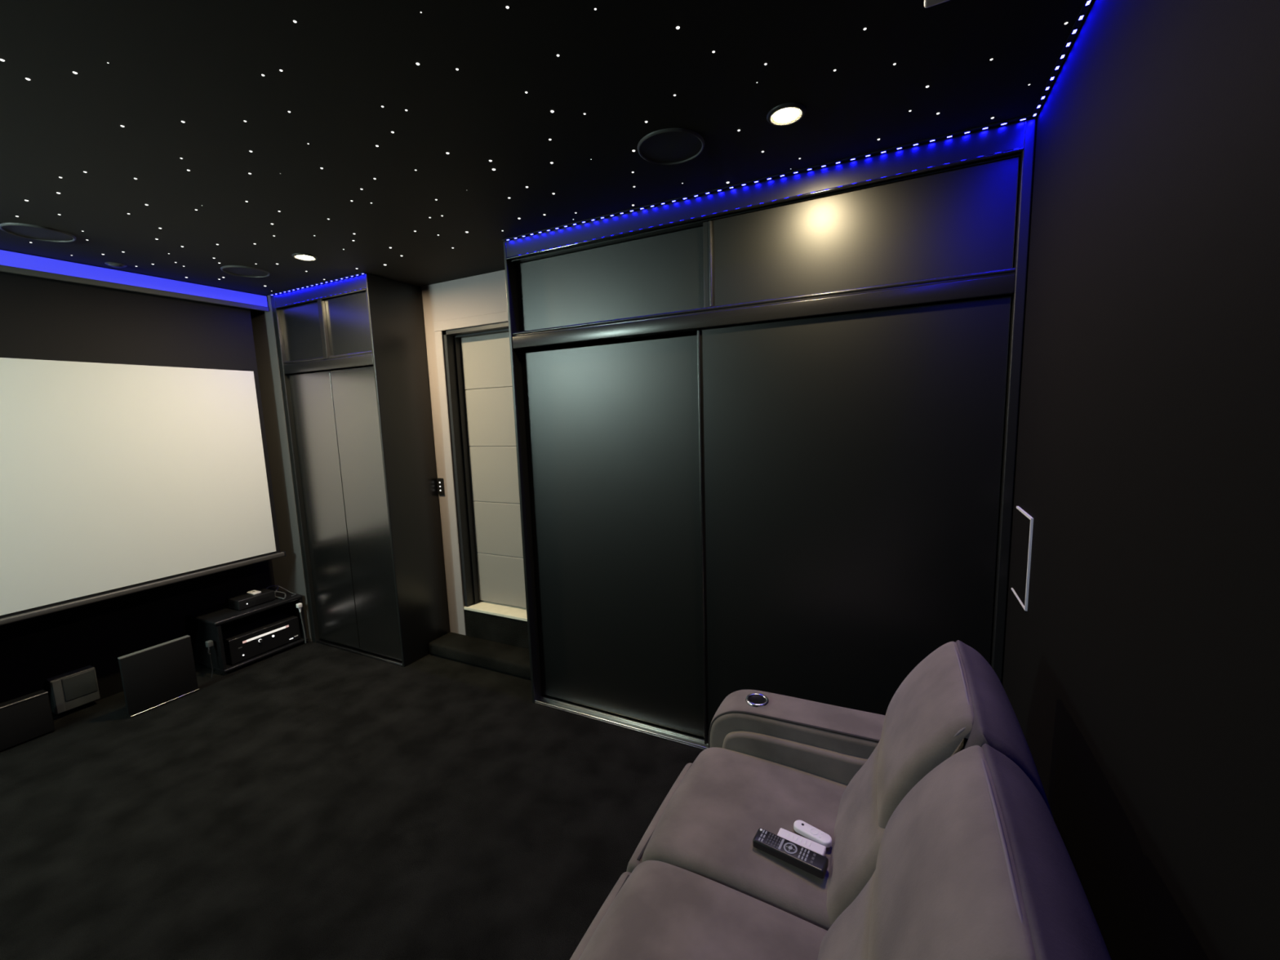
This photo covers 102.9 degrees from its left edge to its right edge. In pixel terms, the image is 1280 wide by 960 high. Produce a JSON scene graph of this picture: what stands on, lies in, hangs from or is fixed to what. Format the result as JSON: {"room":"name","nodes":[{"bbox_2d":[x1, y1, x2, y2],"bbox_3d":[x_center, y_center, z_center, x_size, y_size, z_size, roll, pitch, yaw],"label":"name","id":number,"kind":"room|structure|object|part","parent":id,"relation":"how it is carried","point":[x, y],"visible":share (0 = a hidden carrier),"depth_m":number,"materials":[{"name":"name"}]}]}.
{"room":"home theater","nodes":[
{"label":"home theater","id":0,"kind":"room"},
{"bbox_2d":[0,248,267,311],"bbox_3d":[-3.369,-1.014,2.075,0.105,0.093,3.335,2,8,26],"label":"trim","id":1,"kind":"structure","parent":0,"point":[0,249],"depth_m":2.93,"materials":[{"name":"black paint"}]},
{"bbox_2d":[0,249,269,311],"bbox_3d":[-3.314,-1.003,2.049,0.017,0.103,3.326,2,8,26],"label":"light bar","id":2,"kind":"object","parent":1,"relation":"attached to","point":[11,262],"visible":1,"depth_m":2.86,"materials":[{"name":"blue"}]},
{"bbox_2d":[0,559,275,717],"bbox_3d":[-3.520,0.136,2.635,0.100,2.505,4.100,2,8,26],"label":"wall","id":3,"kind":"structure","parent":0,"point":[36,650],"depth_m":3.11,"materials":[{"name":"black paint"}]},
{"bbox_2d":[45,665,100,714],"bbox_3d":[-3.291,1.217,2.963,0.075,0.202,0.182,2,8,26],"label":"box","id":4,"kind":"object","parent":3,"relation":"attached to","point":[68,691],"visible":1,"depth_m":2.94,"materials":[{"name":"grey plastic"}]},
{"bbox_2d":[249,295,311,641],"bbox_3d":[-2.546,-0.074,4.018,0.398,2.505,0.600,2,8,26],"label":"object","id":5,"kind":"structure","parent":3,"relation":"attached to","point":[288,571],"depth_m":3.71,"materials":[{"name":"grey paint"}]},
{"bbox_2d":[0,640,702,959],"bbox_3d":[-1.355,1.493,1.744,4.845,0.100,4.100,2,8,26],"label":"floor","id":6,"kind":"structure","parent":0,"point":[310,800],"depth_m":2.10,"materials":[{"name":"grey carpet"}]},
{"bbox_2d":[0,689,54,751],"bbox_3d":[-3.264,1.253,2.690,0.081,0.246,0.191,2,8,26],"label":"speaker","id":7,"kind":"object","parent":6,"relation":"on","point":[27,717],"visible":1,"depth_m":2.67},
{"bbox_3d":[-3.381,1.198,2.374,0.012,0.008,0.844,2,8,26],"label":"trim","id":8,"kind":"part","parent":7,"relation":"part of","materials":[{"name":"silver metal"}]},
{"bbox_2d":[117,635,199,717],"bbox_3d":[-2.845,1.148,3.013,0.081,0.358,0.326,2,8,26],"label":"subwoofer","id":9,"kind":"object","parent":6,"relation":"on","point":[154,675],"visible":1,"depth_m":2.98,"materials":[{"name":"black wood"}]},
{"bbox_3d":[-2.808,1.318,3.021,0.012,0.008,0.321,2,8,26],"label":"trim","id":10,"kind":"part","parent":9,"relation":"part of","materials":[{"name":"grey metal"}]},
{"bbox_2d":[186,589,308,673],"bbox_3d":[-2.774,1.062,3.628,0.384,0.368,0.550,2,8,26],"label":"media cabinet","id":11,"kind":"object","parent":6,"relation":"on","point":[206,624],"visible":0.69,"depth_m":3.45,"materials":[{"name":"black paint"}]},
{"bbox_3d":[-2.892,1.089,3.407,0.372,0.307,0.022,2,8,26],"label":"panel","id":12,"kind":"part","parent":11,"relation":"part of","materials":[{"name":"black paint"}]},
{"bbox_2d":[205,640,213,678],"bbox_3d":[-2.788,1.162,3.311,0.041,0.240,0.043,2,8,26],"label":"plug","id":13,"kind":"object","parent":11,"relation":"hanging from","point":[209,643],"visible":1,"depth_m":3.30,"materials":[{"name":"grey plastic"}]},
{"bbox_3d":[-2.784,1.183,3.305,0.011,0.201,0.038,-5,8,-24],"label":"cord","id":14,"kind":"part","parent":13,"relation":"part of","materials":[{"name":"black plastic"}]},
{"bbox_3d":[-2.783,0.892,3.608,0.378,0.026,0.550,2,8,26],"label":"panel","id":15,"kind":"part","parent":11,"relation":"part of","materials":[{"name":"black paint"}]},
{"bbox_3d":[-2.940,1.051,3.716,0.010,0.307,0.492,2,8,26],"label":"panel","id":16,"kind":"part","parent":11,"relation":"part of","materials":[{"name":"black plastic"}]},
{"bbox_2d":[224,587,275,610],"bbox_3d":[-2.756,0.842,3.606,0.180,0.072,0.230,2,8,26],"label":"box","id":17,"kind":"object","parent":11,"relation":"on","point":[240,602],"visible":1,"depth_m":3.55,"materials":[{"name":"black plastic"}]},
{"bbox_2d":[246,590,261,595],"bbox_3d":[-2.736,0.797,3.612,0.092,0.015,0.052,2,8,26],"label":"puck","id":18,"kind":"object","parent":17,"relation":"on","point":[252,592],"visible":1,"depth_m":3.60,"materials":[{"name":"white plastic"}]},
{"bbox_3d":[-2.767,1.216,3.654,0.384,0.020,0.538,2,8,26],"label":"panel","id":19,"kind":"part","parent":11,"relation":"part of","materials":[{"name":"black paint"}]},
{"bbox_2d":[221,610,300,664],"bbox_3d":[-2.752,1.117,3.641,0.331,0.178,0.442,2,8,26],"label":"receiver","id":20,"kind":"object","parent":11,"relation":"in","point":[242,640],"visible":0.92,"depth_m":3.58,"materials":[{"name":"black plastic"}]},
{"bbox_2d":[272,586,286,599],"bbox_3d":[-2.703,0.834,3.772,0.335,0.041,0.095,4,10,40],"label":"cable","id":21,"kind":"object","parent":11,"relation":"on","point":[277,588],"visible":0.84,"depth_m":3.75,"materials":[{"name":"grey plastic"}]},
{"bbox_2d":[266,585,296,596],"bbox_3d":[-2.654,0.820,3.776,0.235,0.066,0.074,-1,7,7],"label":"cable","id":22,"kind":"object","parent":11,"relation":"on","point":[272,585],"visible":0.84,"depth_m":3.80,"materials":[{"name":"grey plastic"}]},
{"bbox_3d":[-2.663,1.023,3.863,0.372,0.307,0.022,2,8,26],"label":"panel","id":23,"kind":"part","parent":11,"relation":"part of","materials":[{"name":"black paint"}]},
{"bbox_2d":[296,602,306,643],"bbox_3d":[-2.493,1.057,3.752,0.030,0.308,0.032,2,8,26],"label":"lead","id":24,"kind":"object","parent":11,"relation":"hanging from","point":[299,606],"visible":1,"depth_m":3.74,"materials":[{"name":"white plastic"}]},
{"bbox_2d":[269,272,450,666],"bbox_3d":[-1.925,-0.051,3.688,1.004,2.504,0.597,2,8,26],"label":"wardrobe","id":25,"kind":"object","parent":6,"relation":"on","point":[353,368],"depth_m":3.42,"materials":[{"name":"black wood"}]},
{"bbox_3d":[-2.272,-0.997,3.447,0.451,0.358,0.018,2,8,26],"label":"overhead door","id":26,"kind":"part","parent":25,"relation":"part of","materials":[{"name":"black"}]},
{"bbox_3d":[-2.351,-0.065,3.909,0.045,2.503,0.580,2,8,26],"label":"panel","id":27,"kind":"part","parent":25,"relation":"part of","materials":[{"name":"black"}]},
{"bbox_3d":[-2.089,-1.251,3.267,0.980,0.006,0.013,2,8,26],"label":"led strip","id":28,"kind":"part","parent":25,"relation":"part of","materials":[{"name":"blue plastic"}]},
{"bbox_3d":[-2.225,0.233,3.606,0.462,1.938,0.018,2,8,26],"label":"sliding door","id":29,"kind":"part","parent":25,"relation":"part of","materials":[{"name":"black"}]},
{"bbox_3d":[-2.040,-0.767,3.382,0.941,0.072,0.098,2,8,26],"label":"rail","id":30,"kind":"part","parent":25,"relation":"part of","materials":[{"name":"black"}]},
{"bbox_3d":[-1.832,-0.983,3.228,0.438,0.358,0.018,2,8,26],"label":"overhead door","id":31,"kind":"part","parent":25,"relation":"part of","materials":[{"name":"black"}]},
{"bbox_3d":[-1.802,0.246,3.391,0.462,1.938,0.018,2,8,26],"label":"sliding door","id":32,"kind":"part","parent":25,"relation":"part of","materials":[{"name":"black"}]},
{"bbox_3d":[-1.487,-0.036,3.462,0.018,2.503,0.550,2,8,26],"label":"panel","id":33,"kind":"part","parent":25,"relation":"part of","materials":[{"name":"black wood"}]},
{"bbox_2d":[428,631,530,679],"bbox_3d":[-0.958,1.172,3.393,1.050,0.092,0.209,2,8,26],"label":"carpeted step","id":34,"kind":"structure","parent":6,"relation":"on","point":[514,660],"depth_m":3.38,"materials":[{"name":"grey carpet"}]},
{"bbox_2d":[502,115,1035,750],"bbox_3d":[0.450,0.022,2.515,2.178,2.504,0.615,2,8,26],"label":"wardrobe","id":35,"kind":"object","parent":6,"relation":"on","point":[766,431],"depth_m":2.13,"materials":[{"name":"black"}]},
{"bbox_3d":[-0.513,-0.009,3.005,0.018,2.503,0.600,2,8,26],"label":"panel","id":36,"kind":"part","parent":35,"relation":"part of","materials":[{"name":"black wood"}]},
{"bbox_3d":[-0.152,-0.933,2.436,1.081,0.352,0.018,2,8,26],"label":"overhead door","id":37,"kind":"part","parent":35,"relation":"part of","materials":[{"name":"black"}]},
{"bbox_3d":[-0.112,0.297,2.593,1.081,1.930,0.018,2,8,26],"label":"sliding door","id":38,"kind":"part","parent":35,"relation":"part of","materials":[{"name":"black"}]},
{"bbox_3d":[0.573,-0.015,2.774,2.132,2.503,0.020,2,8,26],"label":"panel","id":39,"kind":"part","parent":35,"relation":"part of","materials":[{"name":"black"}]},
{"bbox_3d":[0.313,-0.693,2.209,2.132,0.072,0.098,2,8,26],"label":"rail","id":40,"kind":"part","parent":35,"relation":"part of","materials":[{"name":"black metal"}]},
{"bbox_3d":[0.278,-1.178,2.088,2.166,0.006,0.013,2,8,26],"label":"led strip","id":41,"kind":"part","parent":35,"relation":"part of","materials":[{"name":"blue plastic"}]},
{"bbox_3d":[0.788,0.325,2.100,1.120,1.943,0.018,2,8,26],"label":"sliding door","id":42,"kind":"part","parent":35,"relation":"part of","materials":[{"name":"black"}]},
{"bbox_3d":[0.761,-0.899,1.936,1.090,0.352,0.018,2,8,26],"label":"overhead door","id":43,"kind":"part","parent":35,"relation":"part of","materials":[{"name":"black"}]},
{"bbox_3d":[1.416,0.051,2.044,0.030,2.503,0.600,2,8,26],"label":"panel","id":44,"kind":"part","parent":35,"relation":"part of","materials":[{"name":"black wood"}]},
{"bbox_2d":[569,640,1111,959],"bbox_3d":[0.371,0.955,1.149,0.953,1.007,1.322,2,8,26],"label":"recliner sofa","id":45,"kind":"object","parent":6,"relation":"on","point":[948,843],"visible":0.98,"depth_m":1.10,"materials":[{"name":"grey fabric"}]},
{"bbox_2d":[578,860,827,959],"bbox_3d":[0.162,1.090,1.011,0.633,0.211,0.464,2,8,26],"label":"seat cushion","id":46,"kind":"object","parent":45,"relation":"on","point":[656,909],"depth_m":1.13,"materials":[{"name":"grey fabric"}]},
{"bbox_2d":[641,746,847,930],"bbox_3d":[0.376,1.029,1.436,0.633,0.211,0.480,2,8,26],"label":"seat cushion","id":47,"kind":"object","parent":45,"relation":"on","point":[707,825],"depth_m":1.40,"materials":[{"name":"grey fabric"}]},
{"bbox_2d":[752,827,828,879],"bbox_3d":[0.375,0.931,1.278,0.178,0.021,0.050,3,9,34],"label":"remote control","id":48,"kind":"object","parent":45,"relation":"on","point":[811,862],"visible":1,"depth_m":1.26,"materials":[{"name":"black plastic"}]},
{"bbox_3d":[0.623,1.043,1.685,0.784,0.588,0.170,2,8,26],"label":"armrest","id":49,"kind":"part","parent":45,"relation":"part of","materials":[{"name":"grey fabric"}]},
{"bbox_2d":[777,827,826,856],"bbox_3d":[0.413,0.930,1.307,0.118,0.013,0.033,3,9,33],"label":"remote control","id":50,"kind":"object","parent":45,"relation":"on","point":[805,842],"visible":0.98,"depth_m":1.30,"materials":[{"name":"white plastic"}]},
{"bbox_2d":[793,819,831,847],"bbox_3d":[0.452,0.924,1.335,0.100,0.014,0.035,5,10,42],"label":"remote control","id":51,"kind":"object","parent":45,"relation":"on","point":[808,831],"visible":1,"depth_m":1.33,"materials":[{"name":"white plastic"}]},
{"bbox_2d":[817,871,875,959],"bbox_3d":[0.391,0.931,0.870,0.224,0.347,0.446,2,8,26],"label":"lumbar cushion","id":52,"kind":"object","parent":45,"relation":"on","point":[849,937],"depth_m":0.98,"materials":[{"name":"grey fabric"}]},
{"bbox_2d":[826,738,884,925],"bbox_3d":[0.596,0.872,1.279,0.224,0.347,0.446,2,8,26],"label":"lumbar cushion","id":53,"kind":"object","parent":45,"relation":"on","point":[855,820],"depth_m":1.21,"materials":[{"name":"grey fabric"}]},
{"bbox_2d":[421,269,507,633],"bbox_3d":[-0.915,-0.048,3.404,1.054,2.505,0.160,2,8,26],"label":"wall","id":54,"kind":"structure","parent":0,"point":[486,293],"depth_m":3.39,"materials":[{"name":"grey paint"}]},
{"bbox_2d":[436,478,444,494],"bbox_3d":[-1.393,0.045,3.561,0.055,0.116,0.013,2,8,26],"label":"switch plate","id":55,"kind":"object","parent":54,"relation":"attached to","point":[440,481],"visible":1,"depth_m":3.56,"materials":[{"name":"black plastic"}]},
{"bbox_2d":[433,311,527,635],"bbox_3d":[-0.882,0.065,3.395,0.922,2.240,0.176,2,8,26],"label":"door","id":56,"kind":"structure","parent":54,"relation":"in","point":[473,361],"depth_m":3.48,"materials":[{"name":"grey paint"}]},
{"bbox_3d":[-0.884,-0.046,3.382,0.800,1.905,0.152,2,8,26],"label":"frame","id":57,"kind":"part","parent":56,"relation":"part of","materials":[{"name":"grey paint"}]},
{"bbox_3d":[-0.853,0.908,3.505,0.800,0.020,0.172,2,8,26],"label":"sill","id":58,"kind":"part","parent":56,"relation":"part of","materials":[{"name":"beige wood"}]},
{"bbox_2d":[464,609,528,648],"bbox_3d":[-0.848,1.057,3.521,0.798,0.280,0.156,2,8,26],"label":"step","id":59,"kind":"structure","parent":54,"relation":"attached to","point":[508,631],"depth_m":3.49,"materials":[{"name":"grey carpet"}]},
{"bbox_2d":[0,0,1093,302],"bbox_3d":[-1.439,-1.089,1.412,4.845,0.100,4.100,2,8,26],"label":"ceiling","id":60,"kind":"structure","parent":0,"point":[621,64],"depth_m":1.48,"materials":[{"name":"black paint"}]},
{"bbox_2d":[0,222,75,242],"bbox_3d":[-2.695,-1.106,2.284,0.228,0.008,0.228,2,8,26],"label":"ceiling speaker","id":61,"kind":"object","parent":60,"relation":"attached to","point":[24,230],"visible":1,"depth_m":2.27,"materials":[{"name":"grey"}]},
{"bbox_2d":[104,262,127,267],"bbox_3d":[-2.836,-1.160,2.759,0.086,0.012,0.086,2,8,26],"label":"cap","id":62,"kind":"object","parent":60,"relation":"attached to","point":[111,264],"visible":1,"depth_m":2.74,"materials":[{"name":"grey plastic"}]},
{"bbox_2d":[0,271,285,626],"bbox_3d":[-3.386,-0.160,2.275,0.224,1.834,3.165,2,8,26],"label":"projector screen","id":63,"kind":"object","parent":60,"relation":"hanging from","point":[134,456],"visible":0.82,"depth_m":2.90,"materials":[{"name":"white fabric"}]},
{"bbox_2d":[220,265,270,277],"bbox_3d":[-2.282,-1.205,2.950,0.228,0.008,0.228,2,8,26],"label":"ceiling speaker","id":64,"kind":"object","parent":60,"relation":"attached to","point":[237,270],"visible":1,"depth_m":2.94,"materials":[{"name":"grey plastic"}]},
{"bbox_2d":[291,253,317,261],"bbox_3d":[-1.794,-1.192,2.728,0.116,0.008,0.116,2,8,26],"label":"recessed light","id":65,"kind":"object","parent":60,"relation":"in","point":[302,256],"visible":1,"depth_m":2.72,"materials":[{"name":"grey"}]},
{"bbox_2d":[637,128,704,164],"bbox_3d":[0.105,-1.126,1.728,0.228,0.008,0.228,2,8,26],"label":"ceiling speaker","id":66,"kind":"object","parent":60,"relation":"attached to","point":[668,146],"visible":1,"depth_m":1.72,"materials":[{"name":"grey plastic"}]},
{"bbox_2d":[766,102,805,126],"bbox_3d":[0.447,-1.115,1.558,0.116,0.008,0.116,2,8,26],"label":"recessed light","id":67,"kind":"object","parent":60,"relation":"in","point":[786,113],"visible":1,"depth_m":1.55,"materials":[{"name":"grey"}]},
{"bbox_2d":[924,0,949,8],"bbox_3d":[0.533,-0.906,0.682,0.292,0.204,0.340,2,8,26],"label":"projector","id":68,"kind":"object","parent":60,"relation":"hanging from","point":[927,3],"visible":1,"depth_m":0.88,"materials":[{"name":"grey"}]},
{"bbox_2d":[1001,0,1279,959],"bbox_3d":[0.726,0.268,0.520,0.100,2.505,4.100,2,8,26],"label":"wall","id":69,"kind":"structure","parent":0,"point":[1140,677],"depth_m":0.80,"materials":[{"name":"black paint"}]},
{"bbox_2d":[1011,506,1033,611],"bbox_3d":[1.220,0.243,1.629,0.006,0.288,0.210,2,8,26],"label":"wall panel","id":70,"kind":"object","parent":69,"relation":"attached to","point":[1024,522],"visible":1,"depth_m":1.61,"materials":[{"name":"white plastic"}]},
{"bbox_2d":[1031,0,1092,117],"bbox_3d":[0.913,-1.052,0.950,0.014,0.006,1.496,2,8,26],"label":"led strip","id":71,"kind":"object","parent":69,"relation":"attached to","point":[1087,3],"visible":1,"depth_m":1.32,"materials":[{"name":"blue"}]}
]}

